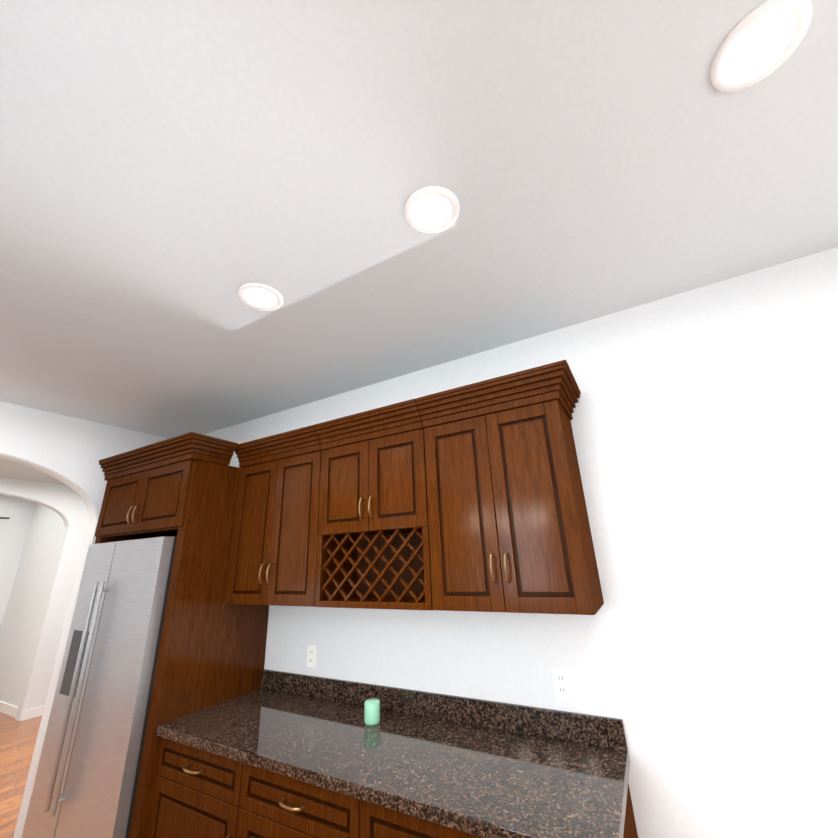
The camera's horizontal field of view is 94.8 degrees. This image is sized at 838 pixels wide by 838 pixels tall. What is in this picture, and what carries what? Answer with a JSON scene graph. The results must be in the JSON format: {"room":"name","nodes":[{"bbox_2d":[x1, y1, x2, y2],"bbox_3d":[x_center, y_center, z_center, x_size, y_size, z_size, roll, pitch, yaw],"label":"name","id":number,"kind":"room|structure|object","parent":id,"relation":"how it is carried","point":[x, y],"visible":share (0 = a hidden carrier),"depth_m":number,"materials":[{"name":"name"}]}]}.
{"room":"kitchen","nodes":[
{"label":"kitchen","id":0,"kind":"room"},
{"bbox_2d":[0,495,35,627],"bbox_3d":[-6.949,2.235,4.666,0.150,2.820,3.190,-13,-22,27],"label":"wall","id":1,"kind":"structure","parent":0,"point":[15,526],"depth_m":5.94,"materials":[{"name":"paint"}]},
{"bbox_2d":[0,712,41,837],"bbox_3d":[-3.158,2.602,1.793,12.700,0.100,6.400,-13,-22,27],"label":"floor","id":2,"kind":"structure","parent":0,"point":[18,739],"depth_m":3.60,"materials":[{"name":"brown wood"}]},
{"bbox_2d":[22,536,176,837],"bbox_3d":[-1.662,1.716,2.385,0.902,1.840,0.757,-13,-22,27],"label":"refrigerator","id":3,"kind":"object","parent":2,"relation":"on","point":[86,780],"visible":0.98,"depth_m":2.11,"materials":[{"name":"silver metal"}]},
{"bbox_2d":[95,432,268,837],"bbox_3d":[-1.631,1.437,2.487,1.142,2.432,0.748,-13,-22,27],"label":"tall cabinet","id":4,"kind":"object","parent":2,"relation":"on","point":[183,488],"visible":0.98,"depth_m":2.35,"materials":[{"name":"brown wood"}]},
{"bbox_2d":[145,737,242,837],"bbox_3d":[-0.870,2.018,1.895,0.628,0.879,0.660,-13,-22,27],"label":"base cabinet","id":5,"kind":"object","parent":2,"relation":"on","point":[195,792],"visible":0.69,"depth_m":1.74,"materials":[{"name":"brown wood"}]},
{"bbox_2d":[236,763,359,837],"bbox_3d":[-0.323,1.892,1.608,0.628,0.879,0.660,-13,-22,27],"label":"base cabinet","id":6,"kind":"object","parent":2,"relation":"on","point":[273,805],"visible":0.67,"depth_m":1.49,"materials":[{"name":"brown wood"}]},
{"bbox_2d":[360,783,637,837],"bbox_3d":[0.306,1.748,1.278,0.818,0.879,0.660,-13,-22,27],"label":"base cabinet","id":7,"kind":"object","parent":2,"relation":"on","point":[377,821],"visible":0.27,"depth_m":1.30,"materials":[{"name":"brown wood"}]},
{"bbox_2d":[156,669,629,837],"bbox_3d":[-0.249,1.392,1.735,2.096,0.140,0.645,-13,-22,27],"label":"countertop","id":8,"kind":"structure","parent":7,"relation":"on","point":[481,768],"depth_m":1.56,"materials":[{"name":"stone"}]},
{"bbox_2d":[364,698,379,725],"bbox_3d":[-0.228,1.424,1.876,0.076,0.090,0.076,-13,-22,27],"label":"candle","id":9,"kind":"object","parent":8,"relation":"on","point":[371,711],"visible":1,"depth_m":1.85,"materials":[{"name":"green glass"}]},
{"bbox_2d":[0,503,63,706],"bbox_3d":[-5.524,2.492,5.568,1.400,2.820,0.150,-13,-22,27],"label":"wall","id":10,"kind":"structure","parent":0,"point":[23,614],"depth_m":5.47,"materials":[{"name":"paint"}]},
{"bbox_2d":[0,701,17,717],"bbox_3d":[-5.511,3.750,5.044,1.380,0.100,0.019,-13,-22,27],"label":"baseboard","id":11,"kind":"structure","parent":10,"relation":"attached to","point":[8,709],"depth_m":4.87,"materials":[{"name":"white wood"}]},
{"bbox_2d":[0,478,88,720],"bbox_3d":[-5.577,1.941,4.006,0.150,2.820,5.400,-13,-22,27],"label":"wall","id":12,"kind":"structure","parent":0,"point":[65,503],"depth_m":5.12,"materials":[{"name":"paint"}]},
{"bbox_2d":[22,705,44,720],"bbox_3d":[-4.479,3.734,5.128,0.018,0.100,1.170,-13,-22,27],"label":"baseboard","id":13,"kind":"structure","parent":12,"relation":"attached to","point":[38,711],"depth_m":4.71,"materials":[{"name":"white wood"}]},
{"bbox_2d":[0,401,168,837],"bbox_3d":[-3.421,0.965,1.513,0.150,2.820,4.690,-13,-22,27],"label":"wall","id":14,"kind":"structure","parent":0,"point":[70,452],"depth_m":2.95,"materials":[{"name":"paint"}]},
{"bbox_2d":[0,0,837,494],"bbox_3d":[-3.279,-0.148,2.767,12.700,0.100,6.400,-13,-22,27],"label":"ceiling","id":15,"kind":"structure","parent":0,"point":[176,176],"depth_m":1.26,"materials":[{"name":"paint"}]},
{"bbox_2d":[237,283,282,310],"bbox_3d":[-0.726,-0.556,1.769,0.196,0.007,0.196,-13,-22,27],"label":"recessed light","id":16,"kind":"object","parent":15,"relation":"in","point":[253,295],"visible":1,"depth_m":1.76,"materials":[{"name":"white"}]},
{"bbox_2d":[404,186,459,233],"bbox_3d":[0.046,-0.733,1.364,0.196,0.007,0.196,-13,-22,27],"label":"recessed light","id":17,"kind":"object","parent":15,"relation":"in","point":[430,208],"visible":1,"depth_m":1.35,"materials":[{"name":"white"}]},
{"bbox_2d":[709,0,811,92],"bbox_3d":[0.836,-0.914,0.950,0.196,0.007,0.196,-13,-22,27],"label":"recessed light","id":18,"kind":"object","parent":15,"relation":"in","point":[756,41],"visible":1,"depth_m":0.94,"materials":[{"name":"white"}]},
{"bbox_2d":[203,247,837,837],"bbox_3d":[0.241,0.996,2.056,6.000,2.820,0.150,-13,-22,27],"label":"wall","id":19,"kind":"structure","parent":0,"point":[697,653],"depth_m":1.61,"materials":[{"name":"paint"}]},
{"bbox_2d":[225,425,321,606],"bbox_3d":[-0.825,0.630,2.469,0.736,0.992,0.417,-13,-22,27],"label":"upper cabinet","id":20,"kind":"object","parent":19,"relation":"attached to","point":[273,557],"visible":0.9,"depth_m":2.33,"materials":[{"name":"brown wood"}]},
{"bbox_2d":[307,645,316,667],"bbox_3d":[-0.654,1.447,2.349,0.070,0.114,0.008,-13,-22,27],"label":"electrical outlet","id":21,"kind":"object","parent":19,"relation":"attached to","point":[311,655],"visible":1,"depth_m":2.35,"materials":[{"name":"white plastic"}]},
{"bbox_2d":[314,399,432,610],"bbox_3d":[-0.200,0.487,2.141,0.696,0.992,0.417,-13,-22,27],"label":"upper cabinets","id":22,"kind":"object","parent":19,"relation":"attached to","point":[373,547],"visible":0.92,"depth_m":2.06,"materials":[{"name":"brown wood"}]},
{"bbox_2d":[416,360,603,614],"bbox_3d":[0.427,0.343,1.812,0.740,0.992,0.417,-13,-22,27],"label":"upper cabinet","id":23,"kind":"object","parent":19,"relation":"attached to","point":[509,527],"visible":1,"depth_m":1.69,"materials":[{"name":"brown wood"}]},
{"bbox_2d":[551,668,571,699],"bbox_3d":[0.622,1.154,1.680,0.070,0.114,0.008,-13,-22,27],"label":"electrical outlet","id":24,"kind":"object","parent":19,"relation":"attached to","point":[561,683],"visible":1,"depth_m":1.68,"materials":[{"name":"white plastic"}]}
]}

